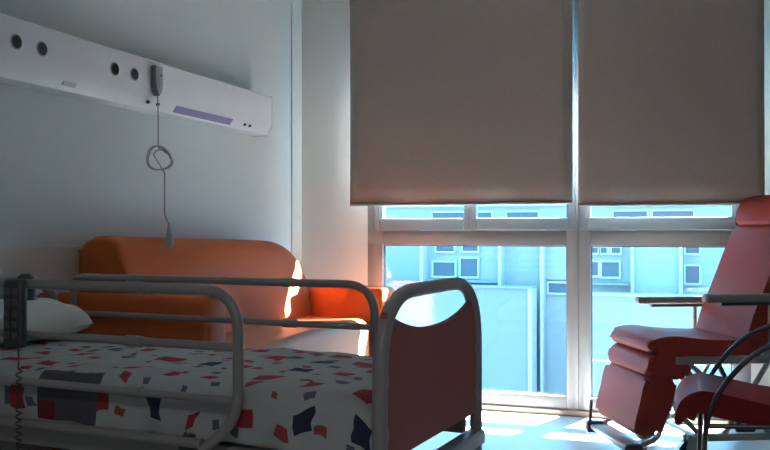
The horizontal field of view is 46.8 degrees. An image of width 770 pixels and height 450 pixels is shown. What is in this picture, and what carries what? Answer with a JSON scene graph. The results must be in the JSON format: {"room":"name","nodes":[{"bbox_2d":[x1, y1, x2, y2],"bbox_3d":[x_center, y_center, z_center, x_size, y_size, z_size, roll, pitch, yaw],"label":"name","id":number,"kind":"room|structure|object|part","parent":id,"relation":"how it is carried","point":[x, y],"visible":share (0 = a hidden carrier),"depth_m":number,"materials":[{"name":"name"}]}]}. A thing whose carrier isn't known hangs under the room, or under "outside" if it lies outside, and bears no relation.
{"room":"hospital room","nodes":[
{"label":"hospital room","id":0,"kind":"room"},
{"bbox_2d":[0,0,290,251],"bbox_3d":[-1.935,-0.236,2.451,0.120,2.750,7.940,0,0,20],"label":"wall","id":1,"kind":"structure","parent":0,"point":[74,171],"depth_m":4.41,"materials":[{"name":"paint"}]},
{"bbox_2d":[0,247,81,449],"bbox_3d":[-1.629,0.517,3.106,0.010,0.855,2.350,0,0,20],"label":"headboard panel","id":2,"kind":"object","parent":1,"relation":"attached to","point":[51,263],"depth_m":3.66,"materials":[{"name":"grey laminate"}]},
{"bbox_2d":[0,13,272,136],"bbox_3d":[-1.285,-0.668,3.885,0.136,0.239,3.232,0,0,20],"label":"wall panel","id":3,"kind":"object","parent":1,"relation":"attached to","point":[32,56],"visible":0.99,"depth_m":3.97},
{"bbox_2d":[10,34,21,49],"bbox_3d":[-1.401,-0.696,3.379,0.008,0.060,0.060,0,0,20],"label":"socket","id":4,"kind":"object","parent":3,"relation":"attached to","point":[15,39],"depth_m":3.37,"materials":[{"name":"black plastic"}]},
{"bbox_2d":[36,41,46,56],"bbox_3d":[-1.354,-0.694,3.510,0.008,0.060,0.060,0,0,20],"label":"socket","id":5,"kind":"object","parent":3,"relation":"attached to","point":[41,46],"depth_m":3.50,"materials":[{"name":"black plastic"}]},
{"bbox_2d":[61,81,76,87],"bbox_3d":[-1.308,-0.582,3.684,0.015,0.019,0.080,0,0,20],"label":"switch","id":6,"kind":"object","parent":3,"relation":"attached to","point":[64,84],"depth_m":3.68,"materials":[{"name":"grey"}]},
{"bbox_2d":[110,62,118,75],"bbox_3d":[-1.198,-0.691,3.943,0.008,0.060,0.060,0,0,20],"label":"socket","id":7,"kind":"object","parent":3,"relation":"attached to","point":[114,66],"depth_m":3.93,"materials":[{"name":"black plastic"}]},
{"bbox_2d":[130,68,138,80],"bbox_3d":[-1.149,-0.690,4.080,0.008,0.060,0.060,0,0,20],"label":"socket","id":8,"kind":"object","parent":3,"relation":"attached to","point":[134,72],"depth_m":4.07,"materials":[{"name":"black plastic"}]},
{"bbox_2d":[146,65,173,247],"bbox_3d":[-1.012,-0.323,4.125,0.126,0.859,0.284,0,-1,-38],"label":"cord","id":9,"kind":"object","parent":3,"relation":"hanging from","point":[156,71],"visible":1,"depth_m":4.19,"materials":[{"name":"grey plastic"}]},
{"bbox_3d":[-1.007,-0.309,4.130,0.122,0.618,0.227,0,-1,-43],"label":"cord","id":10,"kind":"part","parent":9,"relation":"part of","materials":[{"name":"grey plastic"}]},
{"bbox_2d":[291,0,301,267],"bbox_3d":[-0.596,-0.208,5.981,0.012,2.750,0.150,0,0,20],"label":"trim","id":11,"kind":"structure","parent":1,"relation":"attached to","point":[296,5],"depth_m":5.97,"materials":[{"name":"paint"}]},
{"bbox_2d":[302,0,769,385],"bbox_3d":[1.745,-0.213,5.283,4.890,2.750,0.120,0,0,20],"label":"wall","id":12,"kind":"structure","parent":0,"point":[334,232],"depth_m":5.98,"materials":[{"name":"white paint"}]},
{"bbox_2d":[350,0,572,205],"bbox_3d":[0.465,-0.825,5.607,1.439,1.403,0.135,0,0,20],"label":"roller blind","id":13,"kind":"object","parent":12,"relation":"attached to","point":[453,102],"visible":1,"depth_m":5.54,"materials":[{"name":"fabric"}]},
{"bbox_2d":[368,0,578,409],"bbox_3d":[0.538,-0.163,5.677,1.372,2.585,0.094,0,0,20],"label":"window","id":14,"kind":"structure","parent":12,"relation":"attached to","point":[470,230],"depth_m":5.54,"materials":[{"name":"silver metal"}]},
{"bbox_3d":[0.240,-0.671,5.778,0.655,1.408,0.050,0,0,20],"label":"sash","id":15,"kind":"part","parent":14,"relation":"part of","materials":[{"name":"silver metal"}]},
{"bbox_3d":[0.855,-0.672,5.544,0.660,1.408,0.050,0,0,20],"label":"sash","id":16,"kind":"part","parent":14,"relation":"part of","materials":[{"name":"silver metal"}]},
{"bbox_2d":[578,8,750,419],"bbox_3d":[1.645,-0.166,5.286,0.971,2.585,0.082,0,0,20],"label":"window","id":17,"kind":"structure","parent":12,"relation":"attached to","point":[699,232],"depth_m":5.34,"materials":[{"name":"silver metal"}]},
{"bbox_3d":[1.626,-0.675,5.279,0.919,1.408,0.050,0,0,20],"label":"sash","id":18,"kind":"part","parent":17,"relation":"part of","materials":[{"name":"silver metal"}]},
{"bbox_2d":[578,0,764,206],"bbox_3d":[1.652,-0.820,5.180,1.027,1.419,0.135,0,0,20],"label":"roller blind","id":19,"kind":"object","parent":12,"relation":"attached to","point":[672,102],"visible":1,"depth_m":5.12,"materials":[{"name":"fabric"}]},
{"bbox_2d":[411,410,769,449],"bbox_3d":[0.402,1.192,1.536,5.130,0.120,7.820,0,0,20],"label":"floor","id":20,"kind":"structure","parent":0,"point":[503,430],"depth_m":4.87,"materials":[{"name":"tile"}]},
{"bbox_2d":[53,236,394,449],"bbox_3d":[-0.654,0.604,4.566,0.745,1.104,2.200,0,0,20],"label":"sofa","id":21,"kind":"object","parent":20,"relation":"on","point":[129,255],"visible":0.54,"depth_m":4.33,"materials":[{"name":"orange leather"}]},
{"bbox_3d":[-1.001,0.664,3.602,0.745,0.768,0.150,0,0,20],"label":"armrest","id":22,"kind":"part","parent":21,"relation":"part of","materials":[{"name":"orange leather"}]},
{"bbox_3d":[-0.879,0.404,4.607,0.295,0.704,1.800,0,0,20],"label":"backrest","id":23,"kind":"part","parent":21,"relation":"part of","materials":[{"name":"orange leather"}]},
{"bbox_2d":[225,316,368,355],"bbox_3d":[-0.613,0.698,4.511,0.490,0.315,1.805,0,0,20],"label":"seat cushion","id":24,"kind":"object","parent":21,"relation":"on","point":[356,342],"depth_m":4.64,"materials":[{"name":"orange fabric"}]},
{"bbox_3d":[-0.320,0.721,5.495,0.745,0.685,0.225,0,0,20],"label":"armrest","id":25,"kind":"part","parent":21,"relation":"part of","materials":[{"name":"orange leather"}]},
{"bbox_2d":[0,273,484,449],"bbox_3d":[-0.656,0.648,2.835,1.800,0.987,0.856,0,0,24],"label":"hospital bed","id":26,"kind":"object","parent":20,"relation":"on","point":[427,380],"visible":0.76,"depth_m":2.45,"materials":[{"name":"grey metal"}]},
{"bbox_2d":[3,273,36,449],"bbox_3d":[-1.036,0.401,2.548,0.072,0.524,0.098,0,0,24],"label":"remote","id":27,"kind":"object","parent":26,"relation":"hanging from","point":[16,293],"visible":0.99,"depth_m":2.51,"materials":[{"name":"dark grey plastic"}]},
{"bbox_3d":[-1.035,0.505,2.515,0.019,0.316,0.020,0,0,24],"label":"coiled cord","id":28,"kind":"part","parent":27,"relation":"part of","materials":[{"name":"black plastic"}]},
{"bbox_3d":[-1.459,0.475,3.197,0.038,0.563,0.769,0,0,24],"label":"headboard","id":29,"kind":"part","parent":26,"relation":"part of","materials":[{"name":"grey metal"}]},
{"bbox_3d":[-1.459,0.431,3.198,0.015,0.370,0.690,0,0,24],"label":"headboard panel","id":30,"kind":"part","parent":26,"relation":"part of","materials":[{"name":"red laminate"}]},
{"bbox_3d":[-0.977,0.375,2.530,1.354,0.441,0.028,0,0,24],"label":"rail","id":31,"kind":"part","parent":26,"relation":"part of","materials":[{"name":"grey metal"}]},
{"bbox_3d":[-0.639,0.396,3.281,1.354,0.412,0.028,0,0,24],"label":"rail","id":32,"kind":"part","parent":26,"relation":"part of","materials":[{"name":"grey metal"}]},
{"bbox_3d":[0.138,0.452,2.480,0.038,0.597,0.768,0,0,24],"label":"footboard","id":33,"kind":"part","parent":26,"relation":"part of","materials":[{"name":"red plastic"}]},
{"bbox_3d":[0.138,0.400,2.480,0.015,0.370,0.690,0,0,24],"label":"footboard panel","id":34,"kind":"part","parent":26,"relation":"part of","materials":[{"name":"red plastic"}]},
{"bbox_2d":[482,404,729,424],"bbox_3d":[1.005,1.146,5.528,2.345,0.035,0.140,0,0,20],"label":"trim","id":35,"kind":"structure","parent":20,"relation":"on","point":[549,411],"depth_m":5.45,"materials":[{"name":"beige wood"}]},
{"bbox_2d":[585,195,769,449],"bbox_3d":[1.587,0.498,4.545,0.975,1.315,0.694,0,0,-6],"label":"recliner chair","id":36,"kind":"object","parent":20,"relation":"on","point":[637,390],"visible":0.92,"depth_m":4.40,"materials":[{"name":"red leather"}]},
{"bbox_3d":[1.100,0.997,4.761,0.026,0.121,0.018,0,0,-6],"label":"lever","id":37,"kind":"part","parent":36,"relation":"part of","materials":[{"name":"grey metal"}]},
{"bbox_3d":[1.597,0.410,4.863,0.460,0.040,0.064,0,0,-6],"label":"armrest","id":38,"kind":"part","parent":36,"relation":"part of","materials":[{"name":"grey"}]},
{"bbox_3d":[1.523,0.583,4.537,0.589,0.099,0.540,0,0,-6],"label":"seat","id":39,"kind":"part","parent":36,"relation":"part of","materials":[{"name":"red leather"}]},
{"bbox_3d":[1.681,0.547,4.857,0.066,0.223,0.022,0,-1,-44],"label":"armrest post","id":40,"kind":"part","parent":36,"relation":"part of","materials":[{"name":"silver metal"}]},
{"bbox_3d":[1.855,0.321,4.574,0.295,0.671,0.540,0,0,-6],"label":"backrest","id":41,"kind":"part","parent":36,"relation":"part of","materials":[{"name":"red leather"}]},
{"bbox_3d":[1.742,0.347,4.246,0.460,0.040,0.064,0,0,-6],"label":"armrest","id":42,"kind":"part","parent":36,"relation":"part of","materials":[{"name":"grey"}]},
{"bbox_3d":[1.823,0.513,4.266,0.066,0.281,0.022,0,-1,32],"label":"armrest post","id":43,"kind":"part","parent":36,"relation":"part of","materials":[{"name":"black metal"}]},
{"bbox_2d":[674,324,769,449],"bbox_3d":[1.574,0.685,3.675,0.722,0.911,0.565,0,0,18],"label":"armchair","id":44,"kind":"object","parent":20,"relation":"on","point":[705,395],"visible":1,"depth_m":3.53,"materials":[{"name":"red leather"}]},
{"bbox_3d":[1.502,0.735,3.697,0.573,0.151,0.480,0,0,18],"label":"seat","id":45,"kind":"part","parent":44,"relation":"part of","materials":[{"name":"red leather"}]},
{"bbox_3d":[1.484,0.776,3.417,0.516,0.718,0.021,0,0,18],"label":"arm frame","id":46,"kind":"part","parent":44,"relation":"part of","materials":[{"name":"grey"}]},
{"label":"outside","id":47,"kind":"structure","parent":0,"visible":0},
{"bbox_3d":[5.837,4.394,22.107,28.000,0.200,34.380,0,0,20],"label":"ground","id":48,"kind":"structure","parent":47,"visible":0},
{"bbox_2d":[386,283,536,391],"bbox_3d":[1.094,2.699,17.014,3.530,3.110,0.500,0,0,20],"label":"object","id":49,"kind":"object","parent":48,"relation":"on","point":[508,313],"visible":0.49,"depth_m":16.45,"materials":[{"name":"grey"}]},
{"bbox_2d":[386,204,730,393],"bbox_3d":[10.947,1.155,17.133,29.000,6.200,6.330,0,0,20],"label":"apartment building","id":50,"kind":"structure","parent":48,"relation":"on","point":[658,270],"depth_m":16.87,"materials":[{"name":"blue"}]},
{"bbox_3d":[0.301,0.635,17.794,0.920,1.050,0.300,0,0,20],"label":"wall panel","id":51,"kind":"part","parent":50,"relation":"part of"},
{"bbox_3d":[3.268,0.692,16.854,0.460,0.680,0.060,0,0,20],"label":"wall panel","id":52,"kind":"part","parent":50,"relation":"part of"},
{"bbox_3d":[4.920,2.172,16.147,0.840,4.150,0.250,0,0,20],"label":"wall panel","id":53,"kind":"part","parent":50,"relation":"part of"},
{"bbox_2d":[592,292,730,395],"bbox_3d":[6.056,2.720,15.017,5.180,3.035,0.400,0,0,20],"label":"wall","id":54,"kind":"structure","parent":48,"relation":"on","point":[610,310],"depth_m":15.55,"materials":[{"name":"grey"}]},
{"bbox_2d":[593,360,730,395],"bbox_3d":[3.638,2.877,9.828,2.720,2.640,0.060,0,0,20],"label":"railing","id":55,"kind":"object","parent":48,"relation":"on","point":[604,362],"visible":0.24,"depth_m":10.22,"materials":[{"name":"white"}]},
{"bbox_3d":[2.398,2.891,10.274,0.045,2.620,0.060,0,0,20],"label":"post","id":56,"kind":"part","parent":55,"relation":"part of","materials":[{"name":"white"}]},
{"bbox_3d":[3.638,1.577,9.838,2.720,0.040,0.040,0,0,20],"label":"rail","id":57,"kind":"part","parent":55,"relation":"part of","materials":[{"name":"white"}]},
{"bbox_3d":[-0.667,0.512,2.841,1.670,0.139,0.671,0,0,24],"label":"mattress","id":58,"kind":"object","parent":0,"visible":0},
{"bbox_2d":[0,339,372,449],"bbox_3d":[-0.656,0.502,2.836,1.710,0.182,0.759,0,0,24],"label":"bedspread","id":59,"kind":"object","parent":58,"relation":"on","point":[294,399],"visible":0.7,"depth_m":2.48,"materials":[{"name":"fabric"}]},
{"bbox_2d":[0,298,92,342],"bbox_3d":[-1.311,0.334,3.141,0.282,0.145,0.540,0,0,24],"label":"pillow","id":60,"kind":"object","parent":59,"relation":"on","point":[43,314],"visible":0.62,"depth_m":3.16,"materials":[{"name":"white fabric"}]}
]}

